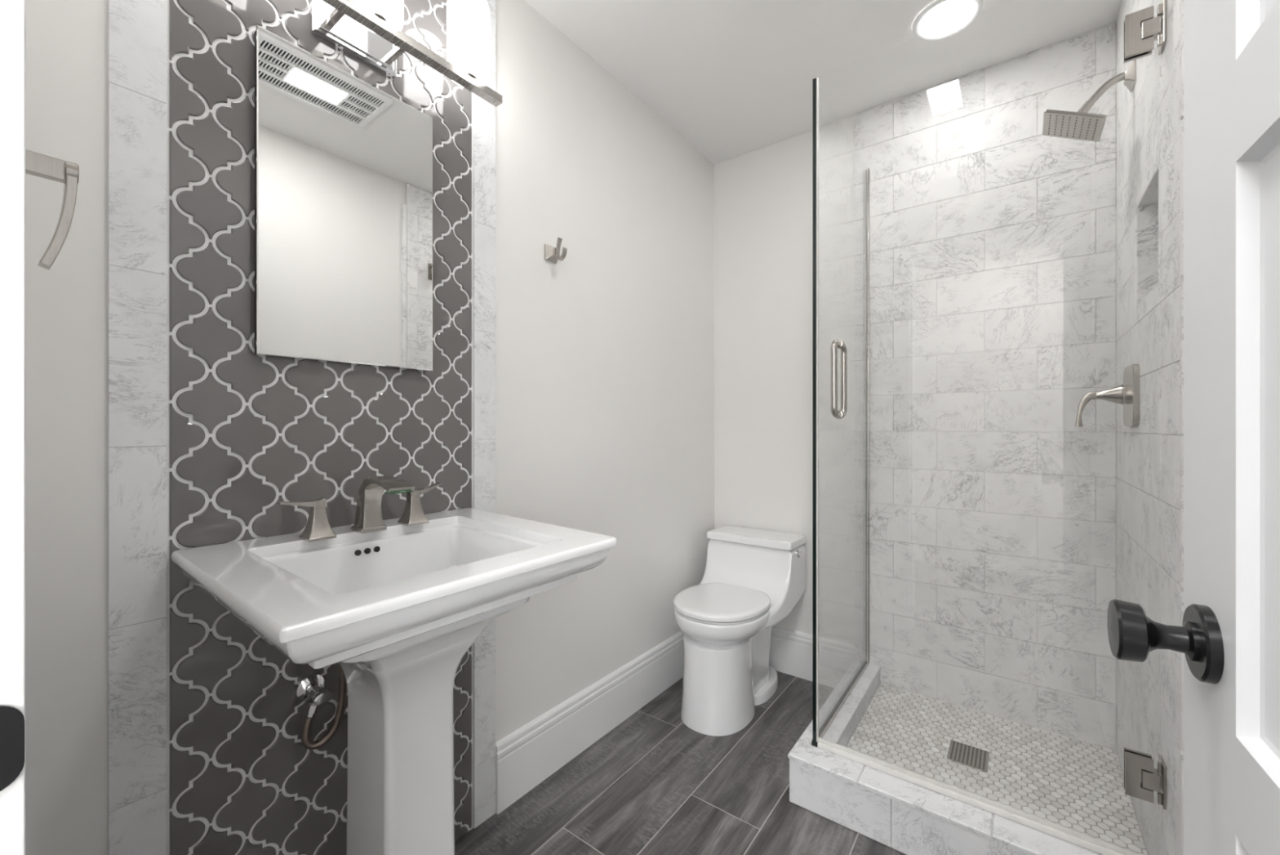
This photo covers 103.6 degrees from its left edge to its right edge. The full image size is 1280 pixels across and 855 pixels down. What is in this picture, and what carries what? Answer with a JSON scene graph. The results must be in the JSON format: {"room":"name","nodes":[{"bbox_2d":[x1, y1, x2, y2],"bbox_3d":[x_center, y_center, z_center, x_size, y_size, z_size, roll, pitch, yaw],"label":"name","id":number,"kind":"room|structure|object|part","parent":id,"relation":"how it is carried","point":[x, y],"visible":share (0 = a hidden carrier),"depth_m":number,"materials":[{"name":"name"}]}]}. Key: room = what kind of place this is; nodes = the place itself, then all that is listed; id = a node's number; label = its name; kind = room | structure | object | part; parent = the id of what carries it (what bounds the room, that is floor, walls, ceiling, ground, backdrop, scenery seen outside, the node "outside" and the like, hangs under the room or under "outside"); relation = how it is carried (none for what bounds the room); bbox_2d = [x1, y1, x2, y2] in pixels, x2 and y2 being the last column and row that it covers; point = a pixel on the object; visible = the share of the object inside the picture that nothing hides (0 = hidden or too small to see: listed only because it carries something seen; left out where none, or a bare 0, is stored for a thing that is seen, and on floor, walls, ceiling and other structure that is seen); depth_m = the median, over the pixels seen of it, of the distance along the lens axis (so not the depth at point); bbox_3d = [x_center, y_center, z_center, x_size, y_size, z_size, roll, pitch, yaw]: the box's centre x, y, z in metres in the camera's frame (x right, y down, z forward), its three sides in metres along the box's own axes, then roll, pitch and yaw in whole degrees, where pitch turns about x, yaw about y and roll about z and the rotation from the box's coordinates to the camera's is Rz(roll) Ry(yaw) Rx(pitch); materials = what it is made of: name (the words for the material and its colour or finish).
{"room":"bathroom","nodes":[
{"label":"bathroom","id":0,"kind":"room"},
{"bbox_2d":[165,0,472,854],"bbox_3d":[-0.659,-0.100,1.157,0.008,2.440,0.635,0,0,37],"label":"wall","id":1,"kind":"structure","parent":0,"point":[248,432],"depth_m":1.01,"materials":[{"name":"grey tile"}]},
{"bbox_2d":[295,662,346,749],"bbox_3d":[-0.669,0.536,1.063,0.089,0.266,0.078,0,0,37],"label":"supply valve","id":2,"kind":"object","parent":1,"relation":"attached to","point":[311,686],"visible":0.85,"depth_m":1.06,"materials":[{"name":"silver metal"}]},
{"bbox_3d":[-0.656,0.558,1.044,0.016,0.025,0.042,0,0,37],"label":"valve handle","id":3,"kind":"part","parent":2,"relation":"part of","materials":[{"name":"silver metal"}]},
{"bbox_2d":[254,25,432,370],"bbox_3d":[-0.649,-0.467,1.143,0.024,0.646,0.371,0,0,37],"label":"mirror","id":4,"kind":"object","parent":1,"relation":"attached to","point":[344,165],"visible":1,"depth_m":1.10,"materials":[{"name":"silver mirror"}]},
{"bbox_2d":[345,702,347,715],"bbox_3d":[-0.643,0.629,1.153,0.005,0.027,0.061,0,0,25],"label":"supply valve","id":5,"kind":"object","parent":1,"relation":"attached to","point":[346,706],"visible":0.01,"depth_m":1.12,"materials":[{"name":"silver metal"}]},
{"bbox_2d":[310,0,502,106],"bbox_3d":[-0.593,-0.964,1.107,0.156,0.231,0.647,0,0,37],"label":"vanity light","id":6,"kind":"object","parent":1,"relation":"attached to","point":[369,31],"visible":1,"depth_m":1.18,"materials":[{"name":"white glass"}]},
{"bbox_3d":[-0.570,-0.982,1.093,0.102,0.195,0.102,0,0,37],"label":"lamp shade","id":7,"kind":"part","parent":6,"relation":"part of","materials":[{"name":"white glass"}]},
{"bbox_3d":[-0.433,-0.982,1.274,0.102,0.195,0.102,0,0,37],"label":"lamp shade","id":8,"kind":"part","parent":6,"relation":"part of","materials":[{"name":"white glass"}]},
{"bbox_2d":[25,0,715,854],"bbox_3d":[-0.354,-0.100,1.662,0.120,2.440,2.470,0,0,37],"label":"wall","id":9,"kind":"structure","parent":0,"point":[605,352],"depth_m":1.58,"materials":[{"name":"paint"}]},
{"bbox_2d":[107,0,166,854],"bbox_3d":[-0.870,-0.100,0.873,0.011,2.440,0.072,0,0,37],"label":"trim","id":10,"kind":"structure","parent":9,"relation":"attached to","point":[137,28],"depth_m":0.87,"materials":[{"name":"white tile"}]},
{"bbox_2d":[472,0,495,827],"bbox_3d":[-0.445,-0.100,1.439,0.011,2.440,0.073,0,0,37],"label":"trim","id":11,"kind":"structure","parent":9,"relation":"attached to","point":[483,113],"depth_m":1.44,"materials":[{"name":"white tile"}]},
{"bbox_2d":[544,237,567,263],"bbox_3d":[-0.265,-0.572,1.622,0.071,0.072,0.051,0,0,37],"label":"robe hook","id":12,"kind":"object","parent":9,"relation":"attached to","point":[552,254],"visible":1,"depth_m":1.62,"materials":[{"name":"silver metal"}]},
{"bbox_2d":[495,630,684,813],"bbox_3d":[-0.289,1.020,1.635,0.016,0.200,2.235,0,0,37],"label":"baseboard","id":13,"kind":"structure","parent":9,"relation":"attached to","point":[528,755],"depth_m":1.73,"materials":[{"name":"paint"}]},
{"bbox_2d":[454,670,906,854],"bbox_3d":[0.073,1.170,0.883,1.740,0.100,3.300,0,0,37],"label":"floor","id":14,"kind":"structure","parent":0,"point":[654,784],"depth_m":1.51,"materials":[{"name":"wood"}]},
{"bbox_2d":[171,507,617,854],"bbox_3d":[-0.444,0.671,0.989,0.532,0.899,0.615,0,0,37],"label":"pedestal sink","id":15,"kind":"object","parent":14,"relation":"on","point":[399,607],"visible":1,"depth_m":0.94,"materials":[{"name":"ceramic"}]},
{"bbox_2d":[276,475,442,542],"bbox_3d":[-0.546,0.164,1.066,0.174,0.120,0.338,0,0,37],"label":"faucet","id":16,"kind":"object","parent":15,"relation":"on","point":[368,516],"visible":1,"depth_m":1.07,"materials":[{"name":"silver metal"}]},
{"bbox_3d":[-0.669,0.152,0.997,0.023,0.020,0.080,0,0,37],"label":"lever","id":17,"kind":"part","parent":16,"relation":"part of","materials":[{"name":"silver metal"}]},
{"bbox_3d":[-0.652,0.194,1.020,0.051,0.061,0.051,0,0,37],"label":"handle","id":18,"kind":"part","parent":16,"relation":"part of","materials":[{"name":"silver metal"}]},
{"bbox_3d":[-0.547,0.164,1.067,0.172,0.120,0.054,0,0,37],"label":"spout","id":19,"kind":"part","parent":16,"relation":"part of","materials":[{"name":"silver metal"}]},
{"bbox_3d":[-0.531,0.194,1.181,0.051,0.061,0.051,0,0,37],"label":"handle","id":20,"kind":"part","parent":16,"relation":"part of","materials":[{"name":"silver metal"}]},
{"bbox_3d":[-0.514,0.148,1.204,0.023,0.028,0.080,0,0,37],"label":"lever","id":21,"kind":"part","parent":16,"relation":"part of","materials":[{"name":"silver metal"}]},
{"bbox_2d":[171,507,617,671],"bbox_3d":[-0.444,0.319,0.989,0.532,0.196,0.615,0,0,37],"label":"basin","id":22,"kind":"object","parent":15,"relation":"in","point":[399,597],"depth_m":0.88,"materials":[{"name":"ceramic"}]},
{"bbox_2d":[673,524,805,735],"bbox_3d":[0.401,0.798,2.102,0.422,0.643,0.635,0,0,37],"label":"toilet","id":23,"kind":"object","parent":14,"relation":"on","point":[753,579],"visible":1,"depth_m":1.96,"materials":[{"name":"ceramic"}]},
{"bbox_3d":[0.327,0.693,2.022,0.362,0.024,0.420,0,0,37],"label":"seat lid","id":24,"kind":"part","parent":23,"relation":"part of","materials":[{"name":"plastic"}]},
{"bbox_3d":[0.523,0.494,2.283,0.400,0.034,0.198,0,0,37],"label":"tank lid","id":25,"kind":"part","parent":23,"relation":"part of","materials":[{"name":"ceramic"}]},
{"bbox_2d":[787,659,1102,854],"bbox_3d":[0.996,1.048,1.573,0.806,0.145,0.769,0,0,37],"label":"shower curb","id":26,"kind":"object","parent":14,"relation":"on","point":[908,817],"visible":0.76,"depth_m":1.36,"materials":[{"name":"stone"}]},
{"bbox_2d":[524,0,1121,164],"bbox_3d":[0.308,-1.370,1.195,1.740,0.100,2.520,0,0,37],"label":"ceiling","id":27,"kind":"structure","parent":0,"point":[733,78],"depth_m":1.76,"materials":[{"name":"paint"}]},
{"bbox_2d":[911,0,983,41],"bbox_3d":[0.987,-1.315,1.622,0.196,0.007,0.196,0,0,37],"label":"recessed light","id":28,"kind":"object","parent":27,"relation":"in","point":[941,20],"visible":1,"depth_m":1.62,"materials":[{"name":"paint"}]},
{"bbox_2d":[715,22,1116,749],"bbox_3d":[1.050,-0.100,2.082,1.620,2.440,0.110,0,0,37],"label":"wall","id":29,"kind":"structure","parent":0,"point":[993,237],"depth_m":1.92,"materials":[{"name":"tile"}]},
{"bbox_2d":[768,625,855,688],"bbox_3d":[0.639,1.020,2.324,0.672,0.200,0.016,0,0,37],"label":"baseboard","id":30,"kind":"structure","parent":29,"relation":"attached to","point":[791,651],"depth_m":2.24,"materials":[{"name":"paint"}]},
{"bbox_2d":[811,78,870,746],"bbox_3d":[0.740,-0.046,1.815,0.018,2.041,0.688,0,0,37],"label":"glass panel","id":31,"kind":"object","parent":29,"relation":"attached to","point":[824,726],"visible":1,"depth_m":1.55,"materials":[{"name":"glass"}]},
{"bbox_2d":[845,683,1147,854],"bbox_3d":[1.068,1.083,1.591,0.712,0.075,0.653,0,0,37],"label":"floor","id":32,"kind":"structure","parent":0,"point":[1075,784],"depth_m":1.58,"materials":[{"name":"grey tile"}]},
{"bbox_2d":[946,739,989,772],"bbox_3d":[1.046,1.045,1.605,0.106,0.006,0.117,0,0,37],"label":"shower drain","id":33,"kind":"object","parent":32,"relation":"on","point":[973,757],"visible":1,"depth_m":1.60,"materials":[{"name":"silver metal"}]},
{"bbox_2d":[1116,0,1183,854],"bbox_3d":[1.343,-0.043,1.265,0.126,2.553,0.844,0,0,37],"label":"wall","id":34,"kind":"structure","parent":0,"point":[1150,117],"depth_m":1.18,"materials":[{"name":"tile"}]},
{"bbox_2d":[816,0,1166,854],"bbox_3d":[0.843,-0.048,1.322,0.747,2.045,0.120,0,0,37],"label":"shower door","id":35,"kind":"structure","parent":34,"relation":"attached to","point":[1141,29],"depth_m":1.25,"materials":[{"name":"clear glass"}]},
{"bbox_3d":[0.576,-0.144,1.482,0.025,0.236,0.055,0,0,37],"label":"pull handle","id":36,"kind":"part","parent":35,"relation":"part of","materials":[{"name":"silver metal"}]},
{"bbox_3d":[0.615,-0.144,1.533,0.025,0.236,0.055,0,0,37],"label":"pull handle","id":37,"kind":"part","parent":35,"relation":"part of","materials":[{"name":"silver metal"}]},
{"bbox_3d":[1.137,-0.873,1.102,0.012,0.092,0.052,0,0,37],"label":"hinge plate","id":38,"kind":"part","parent":35,"relation":"part of","materials":[{"name":"silver metal"}]},
{"bbox_3d":[1.137,0.772,1.102,0.012,0.092,0.052,0,0,37],"label":"hinge plate","id":39,"kind":"part","parent":35,"relation":"part of","materials":[{"name":"silver metal"}]},
{"bbox_2d":[1042,59,1136,142],"bbox_3d":[1.278,-0.916,1.441,0.195,0.157,0.147,0,0,37],"label":"shower head","id":40,"kind":"object","parent":34,"relation":"attached to","point":[1081,125],"visible":1,"depth_m":1.43,"materials":[{"name":"silver metal"}]},
{"bbox_3d":[1.311,-0.948,1.416,0.092,0.068,0.020,0,0,37],"label":"shower arm","id":41,"kind":"part","parent":40,"relation":"part of","materials":[{"name":"silver metal"}]},
{"bbox_2d":[1075,363,1139,426],"bbox_3d":[1.307,-0.086,1.420,0.123,0.168,0.161,0,0,37],"label":"shower valve","id":42,"kind":"object","parent":34,"relation":"attached to","point":[1127,393],"visible":1,"depth_m":1.38,"materials":[{"name":"silver metal"}]},
{"bbox_3d":[1.276,-0.052,1.443,0.046,0.100,0.021,0,0,37],"label":"handle lever","id":43,"kind":"part","parent":42,"relation":"part of","materials":[{"name":"silver metal"}]},
{"bbox_3d":[1.351,-0.087,1.387,0.013,0.166,0.161,0,0,37],"label":"valve plate","id":44,"kind":"part","parent":42,"relation":"part of","materials":[{"name":"silver metal"}]},
{"bbox_3d":[-0.414,-0.100,0.246,1.487,2.440,0.135,0,0,37],"label":"wall","id":45,"kind":"structure","parent":0,"visible":0},
{"bbox_2d":[0,0,25,854],"bbox_3d":[-0.154,0.090,0.054,0.697,2.060,0.140,0,0,37],"label":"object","id":46,"kind":"structure","parent":45,"relation":"attached to","point":[12,12],"depth_m":0.30,"materials":[{"name":"paint"}]},
{"bbox_3d":[-0.389,0.190,0.286,0.002,0.052,0.050,0,0,37],"label":"strike plate","id":47,"kind":"part","parent":46,"relation":"part of","materials":[{"name":"black metal"}]},
{"bbox_2d":[25,149,79,270],"bbox_3d":[-0.786,-0.289,0.655,0.052,0.159,0.073,0,0,37],"label":"towel ring","id":48,"kind":"object","parent":45,"relation":"attached to","point":[39,165],"visible":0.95,"depth_m":0.66,"materials":[{"name":"silver metal"}]},
{"bbox_3d":[-0.787,-0.342,0.653,0.016,0.026,0.058,0,0,37],"label":"arm","id":49,"kind":"part","parent":48,"relation":"part of","materials":[{"name":"silver metal"}]},
{"bbox_3d":[-0.772,-0.282,0.669,0.028,0.147,0.034,0,0,37],"label":"ring blade","id":50,"kind":"part","parent":48,"relation":"part of","materials":[{"name":"silver metal"}]},
{"bbox_2d":[1106,0,1279,854],"bbox_3d":[0.338,0.099,0.198,0.162,2.018,0.723,0,0,37],"label":"door","id":51,"kind":"structure","parent":45,"relation":"in","point":[1228,637],"depth_m":0.41,"materials":[{"name":"paint"}]},
{"bbox_3d":[0.496,0.190,0.445,0.009,0.065,0.065,0,0,34],"label":"knob","id":52,"kind":"part","parent":51,"relation":"part of","materials":[{"name":"black metal"}]}
]}

